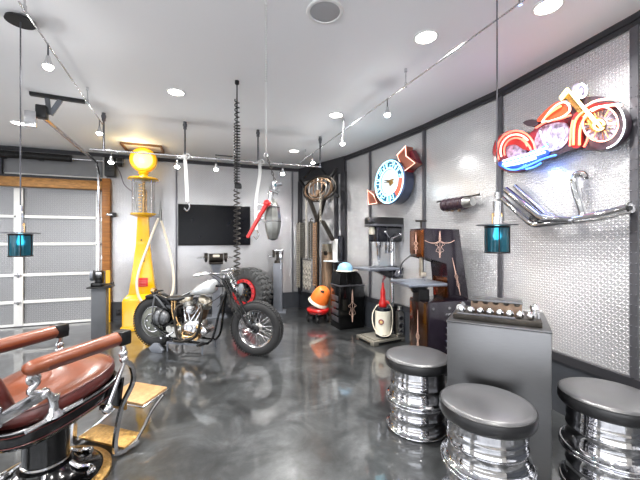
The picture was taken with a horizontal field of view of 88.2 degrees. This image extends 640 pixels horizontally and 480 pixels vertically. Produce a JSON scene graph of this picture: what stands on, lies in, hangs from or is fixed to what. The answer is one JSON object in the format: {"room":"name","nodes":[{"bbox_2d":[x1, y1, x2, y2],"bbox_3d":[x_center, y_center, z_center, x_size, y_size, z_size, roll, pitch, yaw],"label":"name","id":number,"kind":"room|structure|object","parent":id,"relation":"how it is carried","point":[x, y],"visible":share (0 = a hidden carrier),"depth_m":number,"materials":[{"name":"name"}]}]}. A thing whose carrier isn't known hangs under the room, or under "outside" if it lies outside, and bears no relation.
{"room":"garage","nodes":[
{"label":"garage","id":0,"kind":"room"},
{"bbox_2d":[2,157,105,190],"bbox_3d":[-6.321,-1.272,5.379,4.900,0.695,0.060,0,0,-20],"label":"lintel","id":1,"kind":"object","parent":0,"point":[104,176],"visible":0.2,"depth_m":5.93,"materials":[{"name":"white paint"}]},
{"bbox_2d":[0,148,3,175],"bbox_3d":[-5.453,-1.310,5.628,0.070,0.500,0.080,0,0,-20],"label":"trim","id":2,"kind":"structure","parent":1,"relation":"attached to","point":[1,159],"depth_m":5.60,"materials":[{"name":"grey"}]},
{"bbox_2d":[0,186,101,327],"bbox_3d":[-6.321,0.292,5.378,4.780,2.435,0.102,0,0,-20],"label":"door","id":3,"kind":"structure","parent":1,"relation":"attached to","point":[49,286],"depth_m":5.95,"materials":[{"name":"white paint"}]},
{"bbox_2d":[0,150,123,166],"bbox_3d":[-4.541,-1.445,5.864,1.863,0.170,0.195,0,0,-20],"label":"spring","id":4,"kind":"object","parent":1,"relation":"attached to","point":[4,154],"visible":0.98,"depth_m":5.71,"materials":[{"name":"black metal"}]},
{"bbox_2d":[106,158,297,301],"bbox_3d":[-2.248,-0.050,6.896,3.794,3.140,0.060,0,0,-20],"label":"wall","id":5,"kind":"structure","parent":0,"point":[207,186],"depth_m":6.75,"materials":[{"name":"grey metal"}]},
{"bbox_2d":[0,176,101,190],"bbox_3d":[-6.295,-1.005,5.309,4.800,0.160,0.150,0,0,-20],"label":"trim","id":6,"kind":"structure","parent":5,"relation":"attached to","point":[11,181],"depth_m":5.81,"materials":[{"name":"brown wood"}]},
{"bbox_2d":[2,173,101,180],"bbox_3d":[-6.301,-1.110,5.323,4.860,0.050,0.090,0,0,-20],"label":"trim","id":7,"kind":"structure","parent":5,"relation":"attached to","point":[3,174],"depth_m":5.85,"materials":[{"name":"grey"}]},
{"bbox_2d":[3,150,102,177],"bbox_3d":[-4.756,-1.360,5.917,1.470,0.380,0.020,0,0,-20],"label":"trim","id":8,"kind":"structure","parent":5,"relation":"attached to","point":[76,167],"depth_m":5.91,"materials":[{"name":"grey metal"}]},
{"bbox_2d":[43,120,101,270],"bbox_3d":[-3.608,0.006,4.933,0.126,2.928,2.530,0,0,-20],"label":"door track","id":9,"kind":"object","parent":5,"relation":"attached to","point":[48,122],"visible":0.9,"depth_m":6.03,"materials":[{"name":"silver metal"}]},
{"bbox_2d":[102,178,111,320],"bbox_3d":[-3.979,0.190,6.166,0.130,2.660,0.160,0,0,-20],"label":"trim","id":10,"kind":"structure","parent":5,"relation":"attached to","point":[106,182],"depth_m":6.10,"materials":[{"name":"brown wood"}]},
{"bbox_2d":[106,270,109,321],"bbox_3d":[-3.916,1.040,6.099,0.070,0.960,0.012,0,0,-20],"label":"trim","id":11,"kind":"structure","parent":5,"relation":"attached to","point":[107,271],"depth_m":6.10,"materials":[{"name":"yellow paint"}]},
{"bbox_2d":[106,212,115,216],"bbox_3d":[-3.890,-0.472,6.140,0.170,0.080,0.070,0,0,-20],"label":"bracket","id":12,"kind":"object","parent":5,"relation":"attached to","point":[111,214],"depth_m":6.13,"materials":[{"name":"silver metal"}]},
{"bbox_2d":[104,157,131,191],"bbox_3d":[-3.756,-1.217,6.170,0.450,0.626,0.168,0,0,-20],"label":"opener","id":13,"kind":"object","parent":5,"relation":"attached to","point":[110,170],"visible":0.86,"depth_m":6.06,"materials":[{"name":"black"}]},
{"bbox_2d":[116,308,121,315],"bbox_3d":[-3.803,1.362,6.245,0.100,0.140,0.016,0,0,-20],"label":"wall outlet","id":14,"kind":"object","parent":5,"relation":"attached to","point":[118,310],"visible":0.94,"depth_m":6.24,"materials":[{"name":"grey plastic"}]},
{"bbox_2d":[0,145,298,171],"bbox_3d":[-4.204,-1.585,6.121,8.000,0.070,0.028,0,0,-20],"label":"trim","id":15,"kind":"structure","parent":5,"relation":"attached to","point":[3,147],"depth_m":6.30,"materials":[{"name":"grey metal"}]},
{"bbox_2d":[176,168,176,294],"bbox_3d":[-2.880,-0.185,6.622,0.030,2.730,0.012,0,0,-20],"label":"trim","id":16,"kind":"structure","parent":5,"relation":"attached to","point":[176,168],"depth_m":6.62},
{"bbox_2d":[111,291,298,320],"bbox_3d":[-2.231,1.346,6.849,3.794,0.348,0.040,0,0,-20],"label":"baseboard","id":17,"kind":"structure","parent":5,"relation":"attached to","point":[290,299],"depth_m":6.96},
{"bbox_2d":[178,204,249,245],"bbox_3d":[-2.169,-0.304,6.850,1.429,0.836,0.077,0,0,-20],"label":"television","id":18,"kind":"object","parent":5,"relation":"attached to","point":[202,225],"visible":1,"depth_m":6.79,"materials":[{"name":"black paint"}]},
{"bbox_2d":[292,171,292,291],"bbox_3d":[-0.620,-0.185,7.464,0.030,2.730,0.012,0,0,-20],"label":"trim","id":19,"kind":"structure","parent":5,"relation":"attached to","point":[292,171],"depth_m":7.46,"materials":[{"name":"grey metal"}]},
{"bbox_2d":[0,307,564,479],"bbox_3d":[-2.197,1.560,1.765,9.132,0.080,9.859,0,0,-20],"label":"floor","id":20,"kind":"structure","parent":0,"point":[316,406],"depth_m":2.92,"materials":[{"name":"grey concrete"}]},
{"bbox_2d":[0,323,168,479],"bbox_3d":[-1.663,0.930,2.168,0.692,1.180,1.492,0,0,17],"label":"barber chair","id":21,"kind":"object","parent":20,"relation":"on","point":[39,402],"visible":1,"depth_m":2.02,"materials":[{"name":"brown leather"}]},
{"bbox_2d":[2,353,111,407],"bbox_3d":[-1.696,0.887,2.061,0.602,0.229,0.690,0,0,17],"label":"seat cushion","id":22,"kind":"object","parent":21,"relation":"on","point":[89,379],"depth_m":1.99,"materials":[{"name":"brown leather"}]},
{"bbox_2d":[86,270,114,338],"bbox_3d":[-3.405,0.993,5.164,0.364,1.055,0.260,0,0,-20],"label":"pedestal","id":23,"kind":"object","parent":20,"relation":"on","point":[99,288],"visible":0.98,"depth_m":5.09,"materials":[{"name":"grey paint"}]},
{"bbox_2d":[120,148,174,330],"bbox_3d":[-2.984,-0.046,5.792,0.826,3.133,0.592,0,0,-20],"label":"pump","id":24,"kind":"object","parent":20,"relation":"on","point":[143,278],"visible":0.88,"depth_m":5.66,"materials":[{"name":"yellow metal"}]},
{"bbox_2d":[166,337,215,354],"bbox_3d":[-1.783,1.454,4.594,0.570,0.132,0.334,0,0,14],"label":"stand","id":25,"kind":"object","parent":20,"relation":"on","point":[169,341],"visible":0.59,"depth_m":4.47,"materials":[{"name":"black metal"}]},
{"bbox_2d":[133,267,283,356],"bbox_3d":[-1.587,0.962,4.545,2.259,1.120,0.780,0,0,14],"label":"motorcycle","id":26,"kind":"object","parent":20,"relation":"on","point":[157,318],"visible":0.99,"depth_m":4.45,"materials":[{"name":"metal"}]},
{"bbox_2d":[197,253,234,318],"bbox_3d":[-2.064,0.888,6.550,0.720,1.264,0.360,0,0,-20],"label":"grinder","id":27,"kind":"object","parent":20,"relation":"on","point":[215,260],"visible":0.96,"depth_m":6.48,"materials":[{"name":"metal"}]},
{"bbox_2d":[224,267,272,315],"bbox_3d":[-1.432,1.033,6.596,0.960,0.969,0.366,0,0,25],"label":"tyre","id":28,"kind":"object","parent":20,"relation":"on","point":[256,282],"visible":0.54,"depth_m":6.45,"materials":[{"name":"rubber"}]},
{"bbox_2d":[268,249,285,312],"bbox_3d":[-0.906,0.859,6.999,0.370,1.322,0.340,0,0,-3],"label":"bench vise","id":29,"kind":"object","parent":20,"relation":"on","point":[277,265],"visible":0.94,"depth_m":6.91,"materials":[{"name":"metal"}]},
{"bbox_2d":[306,306,328,323],"bbox_3d":[-0.037,1.395,6.207,0.430,0.250,0.468,0,0,-17],"label":"seat","id":30,"kind":"object","parent":20,"relation":"on","point":[313,310],"visible":0.93,"depth_m":6.07,"materials":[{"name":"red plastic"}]},
{"bbox_2d":[308,286,329,308],"bbox_3d":[-0.014,1.065,6.204,0.413,0.421,0.398,0,0,0],"label":"helmet","id":31,"kind":"object","parent":30,"relation":"on","point":[320,297],"visible":1,"depth_m":6.04,"materials":[{"name":"plastic"}]},
{"bbox_2d":[298,165,339,316],"bbox_3d":[-0.077,0.022,6.640,0.220,3.085,1.222,0,0,-40],"label":"rack","id":32,"kind":"object","parent":20,"relation":"on","point":[326,178],"visible":0.91,"depth_m":6.54,"materials":[{"name":"metal"}]},
{"bbox_2d":[296,219,300,287],"bbox_3d":[-0.438,0.283,6.977,0.088,1.440,0.105,0,0,-40],"label":"chain","id":33,"kind":"object","parent":32,"relation":"hanging from","point":[298,223],"visible":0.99,"depth_m":6.95,"materials":[{"name":"metal"}]},
{"bbox_2d":[300,219,304,258],"bbox_3d":[-0.335,-0.023,6.823,0.088,0.811,0.124,0,0,-40],"label":"chain","id":34,"kind":"object","parent":32,"relation":"hanging from","point":[302,226],"visible":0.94,"depth_m":6.79,"materials":[{"name":"metal"}]},
{"bbox_2d":[303,257,310,289],"bbox_3d":[-0.244,0.668,6.691,0.079,0.683,0.262,0,0,-40],"label":"hanging chain","id":35,"kind":"object","parent":32,"relation":"hanging from","point":[307,275],"visible":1,"depth_m":6.67,"materials":[{"name":"metal"}]},
{"bbox_2d":[305,196,308,258],"bbox_3d":[-0.260,-0.252,6.641,0.088,1.258,0.047,0,0,-40],"label":"hanging chain","id":36,"kind":"object","parent":32,"relation":"hanging from","point":[307,196],"visible":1,"depth_m":6.61,"materials":[{"name":"metal"}]},
{"bbox_2d":[308,218,312,258],"bbox_3d":[-0.175,-0.033,6.633,0.088,0.811,0.124,0,0,-40],"label":"chain","id":37,"kind":"object","parent":32,"relation":"hanging from","point":[310,222],"visible":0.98,"depth_m":6.61,"materials":[{"name":"metal"}]},
{"bbox_2d":[312,219,317,286],"bbox_3d":[-0.083,0.252,6.492,0.088,1.326,0.105,0,0,-40],"label":"chain","id":38,"kind":"object","parent":32,"relation":"hanging from","point":[314,226],"visible":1,"depth_m":6.46,"materials":[{"name":"metal"}]},
{"bbox_2d":[319,188,322,222],"bbox_3d":[0.025,-0.662,6.318,0.088,0.665,0.047,0,0,-40],"label":"hanging chain","id":39,"kind":"object","parent":32,"relation":"hanging from","point":[321,188],"visible":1,"depth_m":6.30,"materials":[{"name":"metal"}]},
{"bbox_2d":[321,244,332,315],"bbox_3d":[0.126,0.801,6.633,0.160,1.438,0.220,0,0,-40],"label":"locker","id":40,"kind":"object","parent":20,"relation":"on","point":[327,250],"visible":0.71,"depth_m":6.58,"materials":[{"name":"brown wood"}]},
{"bbox_2d":[329,270,364,329],"bbox_3d":[0.478,1.030,5.817,0.500,0.980,0.410,0,0,-23],"label":"toolbox","id":41,"kind":"object","parent":20,"relation":"on","point":[347,288],"visible":0.99,"depth_m":5.65,"materials":[{"name":"black metal"}]},
{"bbox_2d":[336,262,356,271],"bbox_3d":[0.463,0.461,5.721,0.371,0.152,0.343,0,0,-23],"label":"helmet","id":42,"kind":"object","parent":41,"relation":"on","point":[342,267],"visible":0.96,"depth_m":5.61,"materials":[{"name":"plastic"}]},
{"bbox_2d":[331,270,362,285],"bbox_3d":[0.469,0.660,5.813,0.450,0.240,0.340,0,0,-23],"label":"lid","id":43,"kind":"object","parent":41,"relation":"attached to","point":[354,278],"depth_m":5.67,"materials":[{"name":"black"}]},
{"bbox_2d":[353,217,404,346],"bbox_3d":[1.030,0.592,5.065,0.959,1.857,0.450,0,0,-28],"label":"press","id":44,"kind":"object","parent":20,"relation":"on","point":[388,230],"visible":0.81,"depth_m":4.94,"materials":[{"name":"black paint"}]},
{"bbox_2d":[372,275,392,337],"bbox_3d":[0.932,0.981,4.888,0.259,0.909,0.289,0,0,35],"label":"canister","id":45,"kind":"object","parent":44,"relation":"on","point":[383,329],"visible":1,"depth_m":4.84,"materials":[{"name":"white"}]},
{"bbox_2d":[394,306,404,336],"bbox_3d":[1.205,1.224,4.981,0.130,0.450,0.116,0,0,-17],"label":"gearbox","id":46,"kind":"object","parent":44,"relation":"on","point":[399,314],"visible":1,"depth_m":4.94,"materials":[{"name":"metal"}]},
{"bbox_2d":[385,345,446,442],"bbox_3d":[0.797,1.223,2.710,0.515,0.594,0.515,0,0,8],"label":"stool","id":47,"kind":"object","parent":20,"relation":"on","point":[417,378],"visible":0.94,"depth_m":2.52,"materials":[{"name":"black metal"}]},
{"bbox_2d":[385,356,446,376],"bbox_3d":[0.797,0.992,2.710,0.516,0.077,0.516,0,0,-17],"label":"cushion","id":48,"kind":"object","parent":47,"relation":"on","point":[436,366],"depth_m":2.51,"materials":[{"name":"grey leather"}]},
{"bbox_2d":[390,220,470,375],"bbox_3d":[1.284,0.643,3.868,0.859,1.754,0.461,0,0,-14],"label":"saw","id":49,"kind":"object","parent":20,"relation":"on","point":[442,248],"visible":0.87,"depth_m":3.78,"materials":[{"name":"metal"}]},
{"bbox_2d":[439,383,538,479],"bbox_3d":[0.972,1.223,1.930,0.515,0.594,0.515,0,0,-4],"label":"stool","id":50,"kind":"object","parent":20,"relation":"on","point":[489,429],"visible":1,"depth_m":1.77,"materials":[{"name":"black metal"}]},
{"bbox_2d":[439,397,538,440],"bbox_3d":[0.972,0.992,1.930,0.516,0.077,0.516,0,0,16],"label":"cushion","id":51,"kind":"object","parent":50,"relation":"on","point":[523,425],"depth_m":1.74,"materials":[{"name":"grey leather"}]},
{"bbox_2d":[446,308,552,479],"bbox_3d":[1.325,1.045,2.466,0.621,0.950,0.628,0,0,30],"label":"bar counter","id":52,"kind":"object","parent":20,"relation":"on","point":[515,359],"visible":0.65,"depth_m":2.16,"materials":[{"name":"grey metal"}]},
{"bbox_2d":[453,306,541,327],"bbox_3d":[1.284,0.544,2.409,0.540,0.051,0.341,0,0,30],"label":"tray","id":53,"kind":"object","parent":52,"relation":"on","point":[537,323],"visible":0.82,"depth_m":2.26,"materials":[{"name":"metal"}]},
{"bbox_2d":[456,301,465,310],"bbox_3d":[1.075,0.504,2.516,0.052,0.052,0.123,0,0,30],"label":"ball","id":54,"kind":"object","parent":53,"relation":"on","point":[461,302],"visible":0.45,"depth_m":2.48,"materials":[{"name":"white"}]},
{"bbox_2d":[458,305,465,312],"bbox_3d":[1.038,0.505,2.412,0.052,0.052,0.053,0,0,0],"label":"ball","id":55,"kind":"object","parent":53,"relation":"on","point":[461,308],"visible":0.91,"depth_m":2.39,"materials":[{"name":"white"}]},
{"bbox_2d":[467,306,474,312],"bbox_3d":[1.091,0.505,2.382,0.052,0.052,0.053,0,0,0],"label":"ball","id":56,"kind":"object","parent":53,"relation":"on","point":[470,309],"visible":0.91,"depth_m":2.36,"materials":[{"name":"white"}]},
{"bbox_2d":[476,307,484,313],"bbox_3d":[1.143,0.505,2.352,0.052,0.052,0.053,0,0,0],"label":"ball","id":57,"kind":"object","parent":53,"relation":"on","point":[480,310],"visible":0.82,"depth_m":2.33,"materials":[{"name":"white"}]},
{"bbox_2d":[486,308,493,314],"bbox_3d":[1.196,0.505,2.321,0.052,0.052,0.053,0,0,0],"label":"ball","id":58,"kind":"object","parent":53,"relation":"on","point":[489,311],"visible":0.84,"depth_m":2.31,"materials":[{"name":"white"}]},
{"bbox_2d":[470,296,522,316],"bbox_3d":[1.287,0.481,2.413,0.330,0.100,0.170,0,0,30],"label":"block","id":59,"kind":"object","parent":53,"relation":"on","point":[495,303],"visible":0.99,"depth_m":2.36,"materials":[{"name":"wood"}]},
{"bbox_2d":[496,309,503,315],"bbox_3d":[1.248,0.505,2.291,0.052,0.052,0.053,0,0,0],"label":"ball","id":60,"kind":"object","parent":53,"relation":"on","point":[499,312],"visible":0.86,"depth_m":2.27,"materials":[{"name":"white"}]},
{"bbox_2d":[505,310,513,316],"bbox_3d":[1.301,0.505,2.261,0.052,0.052,0.053,0,0,0],"label":"ball","id":61,"kind":"object","parent":53,"relation":"on","point":[509,313],"visible":0.83,"depth_m":2.24,"materials":[{"name":"white"}]},
{"bbox_2d":[516,311,524,318],"bbox_3d":[1.353,0.505,2.231,0.052,0.052,0.053,0,0,0],"label":"ball","id":62,"kind":"object","parent":53,"relation":"on","point":[519,314],"visible":1,"depth_m":2.21,"materials":[{"name":"white"}]},
{"bbox_2d":[526,312,534,319],"bbox_3d":[1.406,0.505,2.201,0.052,0.052,0.053,0,0,0],"label":"ball","id":63,"kind":"object","parent":53,"relation":"on","point":[530,315],"visible":1,"depth_m":2.18,"materials":[{"name":"white"}]},
{"bbox_2d":[530,304,539,318],"bbox_3d":[1.456,0.482,2.236,0.056,0.098,0.056,0,0,30],"label":"roller","id":64,"kind":"object","parent":53,"relation":"on","point":[535,308],"visible":0.84,"depth_m":2.21,"materials":[{"name":"white metal"}]},
{"bbox_2d":[557,377,639,479],"bbox_3d":[1.775,1.223,2.030,0.515,0.594,0.515,0,0,-39],"label":"stool","id":65,"kind":"object","parent":20,"relation":"on","point":[599,437],"visible":1,"depth_m":1.92,"materials":[{"name":"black metal"}]},
{"bbox_2d":[557,386,639,428],"bbox_3d":[1.775,0.992,2.030,0.516,0.077,0.516,0,0,-36],"label":"cushion","id":66,"kind":"object","parent":65,"relation":"on","point":[616,415],"depth_m":1.88,"materials":[{"name":"grey leather"}]},
{"bbox_2d":[0,0,639,168],"bbox_3d":[-2.197,-1.660,1.765,9.132,0.080,9.859,0,0,-20],"label":"ceiling","id":67,"kind":"structure","parent":0,"point":[128,53],"depth_m":3.06,"materials":[{"name":"white paint"}]},
{"bbox_2d":[9,121,23,125],"bbox_3d":[-4.168,-1.616,4.569,0.196,0.012,0.196,0,0,0],"label":"recessed light","id":68,"kind":"object","parent":67,"relation":"in","point":[12,122],"visible":0.66,"depth_m":4.54,"materials":[{"name":"white"}]},
{"bbox_2d":[0,12,40,256],"bbox_3d":[-2.187,-0.749,2.410,0.230,1.742,0.230,0,0,0],"label":"pendant lamp","id":69,"kind":"object","parent":67,"relation":"hanging from","point":[20,242],"visible":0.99,"depth_m":2.39,"materials":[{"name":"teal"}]},
{"bbox_2d":[15,205,25,231],"bbox_3d":[-2.187,-0.151,2.410,0.060,0.200,0.059,0,0,0],"label":"socket","id":70,"kind":"object","parent":69,"relation":"attached to","point":[20,226],"depth_m":2.39,"materials":[{"name":"silver metal"}]},
{"bbox_2d":[24,91,85,127],"bbox_3d":[-2.929,-1.413,3.666,0.510,0.415,0.175,0,0,-26],"label":"bracket","id":71,"kind":"object","parent":67,"relation":"hanging from","point":[42,112],"visible":1,"depth_m":3.64,"materials":[{"name":"black metal"}]},
{"bbox_2d":[18,0,102,124],"bbox_3d":[-2.301,-1.532,3.107,0.026,0.175,2.348,0,0,-23],"label":"rail","id":72,"kind":"object","parent":67,"relation":"hanging from","point":[24,7],"visible":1,"depth_m":2.54,"materials":[{"name":"silver metal"}]},
{"bbox_2d":[42,43,53,70],"bbox_3d":[-2.032,-1.370,2.467,0.068,0.200,0.067,0,0,0],"label":"track spotlight","id":73,"kind":"object","parent":72,"relation":"hanging from","point":[47,64],"visible":1,"depth_m":2.45,"materials":[{"name":"white metal"}]},
{"bbox_2d":[96,120,102,134],"bbox_3d":[-2.678,-1.370,4.007,0.068,0.200,0.067,0,0,0],"label":"track spotlight","id":74,"kind":"object","parent":72,"relation":"hanging from","point":[99,131],"visible":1,"depth_m":3.99,"materials":[{"name":"white metal"}]},
{"bbox_2d":[120,142,164,153],"bbox_3d":[-3.090,-1.602,5.780,0.630,0.036,0.530,0,0,-20],"label":"trim","id":75,"kind":"structure","parent":67,"relation":"attached to","point":[121,143],"depth_m":5.58,"materials":[{"name":"brown wood"}]},
{"bbox_2d":[166,88,185,96],"bbox_3d":[-1.576,-1.616,3.612,0.196,0.012,0.196,0,0,0],"label":"recessed light","id":76,"kind":"object","parent":67,"relation":"in","point":[172,91],"visible":1,"depth_m":3.61,"materials":[{"name":"white paint"}]},
{"bbox_2d":[90,112,321,167],"bbox_3d":[-1.435,-1.378,4.675,3.104,0.484,0.057,0,0,-19],"label":"rail","id":77,"kind":"object","parent":67,"relation":"hanging from","point":[103,116],"visible":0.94,"depth_m":4.53,"materials":[{"name":"silver metal"}]},
{"bbox_2d":[108,149,113,163],"bbox_3d":[-2.683,-1.072,4.236,0.068,0.200,0.067,0,0,0],"label":"track spotlight","id":78,"kind":"object","parent":77,"relation":"hanging from","point":[110,161],"visible":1,"depth_m":4.22,"materials":[{"name":"white metal"}]},
{"bbox_2d":[177,153,190,211],"bbox_3d":[-1.857,-0.787,4.491,0.177,0.795,0.070,0,0,-20],"label":"strap","id":79,"kind":"object","parent":77,"relation":"hanging from","point":[184,156],"visible":1,"depth_m":4.51,"materials":[{"name":"grey fabric"}]},
{"bbox_2d":[252,159,263,238],"bbox_3d":[-0.904,-0.597,4.826,0.177,1.175,0.070,0,0,-20],"label":"strap","id":80,"kind":"object","parent":77,"relation":"hanging from","point":[259,163],"visible":0.94,"depth_m":4.83,"materials":[{"name":"grey fabric"}]},
{"bbox_2d":[233,80,241,276],"bbox_3d":[-0.837,-0.225,3.361,0.081,2.791,0.078,0,0,-38],"label":"air hose","id":81,"kind":"object","parent":67,"relation":"hanging from","point":[237,185],"visible":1,"depth_m":3.35,"materials":[{"name":"black"}]},
{"bbox_2d":[264,5,267,156],"bbox_3d":[-0.344,-1.073,2.100,0.040,1.094,0.039,0,0,0],"label":"cable","id":82,"kind":"object","parent":67,"relation":"hanging from","point":[265,5],"visible":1,"depth_m":2.09,"materials":[{"name":"grey metal"}]},
{"bbox_2d":[246,157,281,239],"bbox_3d":[-0.351,-0.275,2.079,0.215,0.555,0.100,0,0,-22],"label":"tool","id":83,"kind":"object","parent":82,"relation":"hanging from","point":[272,221],"visible":1,"depth_m":2.07,"materials":[{"name":"metal"}]},
{"bbox_2d":[306,0,343,23],"bbox_3d":[0.035,-1.614,2.334,0.264,0.016,0.264,0,0,0],"label":"ceiling speaker","id":84,"kind":"object","parent":67,"relation":"attached to","point":[318,11],"visible":1,"depth_m":2.32,"materials":[{"name":"white paint"}]},
{"bbox_2d":[310,2,339,21],"bbox_3d":[0.035,-1.613,2.334,0.224,0.009,0.224,0,0,0],"label":"grille","id":85,"kind":"object","parent":84,"relation":"attached to","point":[319,11],"depth_m":2.33,"materials":[{"name":"grey metal"}]},
{"bbox_2d":[328,112,342,117],"bbox_3d":[0.207,-1.616,4.277,0.196,0.012,0.196,0,0,0],"label":"recessed light","id":86,"kind":"object","parent":67,"relation":"in","point":[334,114],"visible":1,"depth_m":4.28,"materials":[{"name":"white"}]},
{"bbox_2d":[298,0,524,163],"bbox_3d":[0.402,-1.532,4.182,0.026,0.175,4.714,0,0,-21],"label":"rail","id":87,"kind":"object","parent":67,"relation":"hanging from","point":[520,2],"visible":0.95,"depth_m":2.82,"materials":[{"name":"silver metal"}]},
{"bbox_2d":[340,132,344,145],"bbox_3d":[0.303,-1.370,4.441,0.068,0.200,0.067,0,0,0],"label":"track spotlight","id":88,"kind":"object","parent":87,"relation":"hanging from","point":[342,142],"visible":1,"depth_m":4.42,"materials":[{"name":"white metal"}]},
{"bbox_2d":[384,99,390,116],"bbox_3d":[0.697,-1.370,3.417,0.068,0.200,0.067,0,0,0],"label":"track spotlight","id":89,"kind":"object","parent":87,"relation":"hanging from","point":[387,113],"visible":1,"depth_m":3.40,"materials":[{"name":"silver metal"}]},
{"bbox_2d":[413,29,438,44],"bbox_3d":[0.846,-1.616,2.634,0.196,0.012,0.196,0,0,0],"label":"recessed light","id":90,"kind":"object","parent":67,"relation":"in","point":[425,37],"visible":1,"depth_m":2.63,"materials":[{"name":"white"}]},
{"bbox_2d":[476,0,518,253],"bbox_3d":[1.089,-0.770,2.030,0.230,1.701,0.230,0,0,0],"label":"pendant lamp","id":91,"kind":"object","parent":67,"relation":"hanging from","point":[496,234],"visible":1,"depth_m":2.01,"materials":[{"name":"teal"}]},
{"bbox_2d":[492,192,502,223],"bbox_3d":[1.089,-0.192,2.030,0.066,0.200,0.059,0,0,0],"label":"socket","id":92,"kind":"object","parent":91,"relation":"attached to","point":[497,218],"depth_m":2.01,"materials":[{"name":"silver metal"}]},
{"bbox_2d":[531,0,565,15],"bbox_3d":[1.579,-1.616,2.285,0.196,0.012,0.196,0,0,0],"label":"recessed light","id":93,"kind":"object","parent":67,"relation":"in","point":[544,7],"visible":1,"depth_m":2.29,"materials":[{"name":"white"}]},
{"bbox_2d":[302,25,639,378],"bbox_3d":[1.540,-0.050,3.140,1.145,3.140,9.626,0,0,-18],"label":"wall","id":94,"kind":"structure","parent":0,"point":[578,275],"depth_m":3.16,"materials":[{"name":"silver metal"}]},
{"bbox_2d":[298,182,301,293],"bbox_3d":[-0.451,-0.050,7.472,0.050,2.540,0.100,0,0,-40],"label":"trim","id":95,"kind":"structure","parent":94,"relation":"attached to","point":[299,184],"depth_m":7.44,"materials":[{"name":"grey metal"}]},
{"bbox_2d":[299,291,312,308],"bbox_3d":[0.003,1.335,6.946,0.044,0.370,1.490,0,0,-40],"label":"baseboard","id":96,"kind":"structure","parent":94,"relation":"attached to","point":[304,302],"depth_m":7.35,"materials":[{"name":"black"}]},
{"bbox_2d":[298,156,344,181],"bbox_3d":[0.005,-1.460,6.947,0.040,0.320,1.490,0,0,-40],"label":"trim","id":97,"kind":"structure","parent":94,"relation":"attached to","point":[328,166],"depth_m":6.79,"materials":[{"name":"grey"}]},
{"bbox_2d":[324,235,342,261],"bbox_3d":[0.261,0.168,6.426,0.200,0.509,0.380,0,0,-40],"label":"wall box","id":98,"kind":"object","parent":94,"relation":"attached to","point":[337,243],"visible":0.97,"depth_m":6.32,"materials":[{"name":"white paint"}]},
{"bbox_2d":[334,173,337,269],"bbox_3d":[0.323,-0.050,6.554,0.050,2.540,0.070,0,0,-40],"label":"trim","id":99,"kind":"structure","parent":94,"relation":"attached to","point":[336,174],"depth_m":6.53,"materials":[{"name":"grey metal"}]},
{"bbox_2d":[340,171,346,262],"bbox_3d":[0.458,-0.050,6.394,0.050,2.540,0.130,0,0,-40],"label":"trim","id":100,"kind":"structure","parent":94,"relation":"attached to","point":[343,175],"depth_m":6.36,"materials":[{"name":"grey metal"}]},
{"bbox_2d":[369,151,370,296],"bbox_3d":[0.865,-0.267,5.742,0.017,2.534,0.055,0,0,-28],"label":"trim","id":101,"kind":"structure","parent":94,"relation":"attached to","point":[370,151],"depth_m":5.74,"materials":[{"name":"grey metal"}]},
{"bbox_2d":[367,145,421,204],"bbox_3d":[1.117,-0.946,5.078,0.244,0.817,1.120,0,0,-28],"label":"sign","id":102,"kind":"object","parent":94,"relation":"attached to","point":[394,181],"visible":1,"depth_m":4.87,"materials":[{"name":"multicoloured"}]},
{"bbox_2d":[422,130,424,278],"bbox_3d":[1.455,-0.267,4.633,0.017,2.534,0.055,0,0,-24],"label":"trim","id":103,"kind":"structure","parent":94,"relation":"attached to","point":[423,132],"depth_m":4.63,"materials":[{"name":"grey metal"}]},
{"bbox_2d":[437,193,479,211],"bbox_3d":[1.662,-0.428,3.963,0.204,0.183,0.656,0,0,-24],"label":"canister","id":104,"kind":"object","parent":94,"relation":"attached to","point":[463,202],"visible":1,"depth_m":3.87,"materials":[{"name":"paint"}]},
{"bbox_2d":[364,301,608,415],"bbox_3d":[1.838,1.295,2.484,0.799,0.450,8.244,0,0,-14],"label":"baseboard","id":105,"kind":"structure","parent":94,"relation":"attached to","point":[560,371],"depth_m":2.93,"materials":[{"name":"black"}]},
{"bbox_2d":[345,10,639,160],"bbox_3d":[1.835,-1.577,2.483,0.807,0.086,8.244,0,0,-14],"label":"trim","id":106,"kind":"structure","parent":94,"relation":"attached to","point":[626,24],"depth_m":3.19,"materials":[{"name":"grey"}]},
{"bbox_2d":[497,96,501,297],"bbox_3d":[1.931,-0.267,3.546,0.017,2.534,0.055,0,0,-16],"label":"trim","id":107,"kind":"structure","parent":94,"relation":"attached to","point":[499,256],"depth_m":3.54,"materials":[{"name":"metal"}]},
{"bbox_2d":[364,296,639,389],"bbox_3d":[1.833,1.032,2.482,0.811,0.076,8.244,0,0,-14],"label":"trim","id":108,"kind":"structure","parent":94,"relation":"attached to","point":[605,373],"depth_m":2.64,"materials":[{"name":"grey"}]},
{"bbox_2d":[492,83,631,172],"bbox_3d":[2.031,-0.955,2.939,0.172,0.602,1.270,0,0,-16],"label":"sign","id":109,"kind":"object","parent":94,"relation":"attached to","point":[596,123],"visible":0.98,"depth_m":2.74,"materials":[{"name":"glass"}]},
{"bbox_2d":[500,170,635,227],"bbox_3d":[2.054,-0.339,2.870,0.167,0.453,1.170,0,0,-16],"label":"pipes","id":110,"kind":"object","parent":94,"relation":"attached to","point":[546,218],"visible":1,"depth_m":2.78,"materials":[{"name":"silver metal"}]},
{"bbox_2d":[630,24,638,379],"bbox_3d":[2.259,-0.267,2.373,0.017,2.534,0.055,0,0,-9],"label":"trim","id":111,"kind":"structure","parent":94,"relation":"attached to","point":[634,31],"depth_m":2.37,"materials":[{"name":"grey metal"}]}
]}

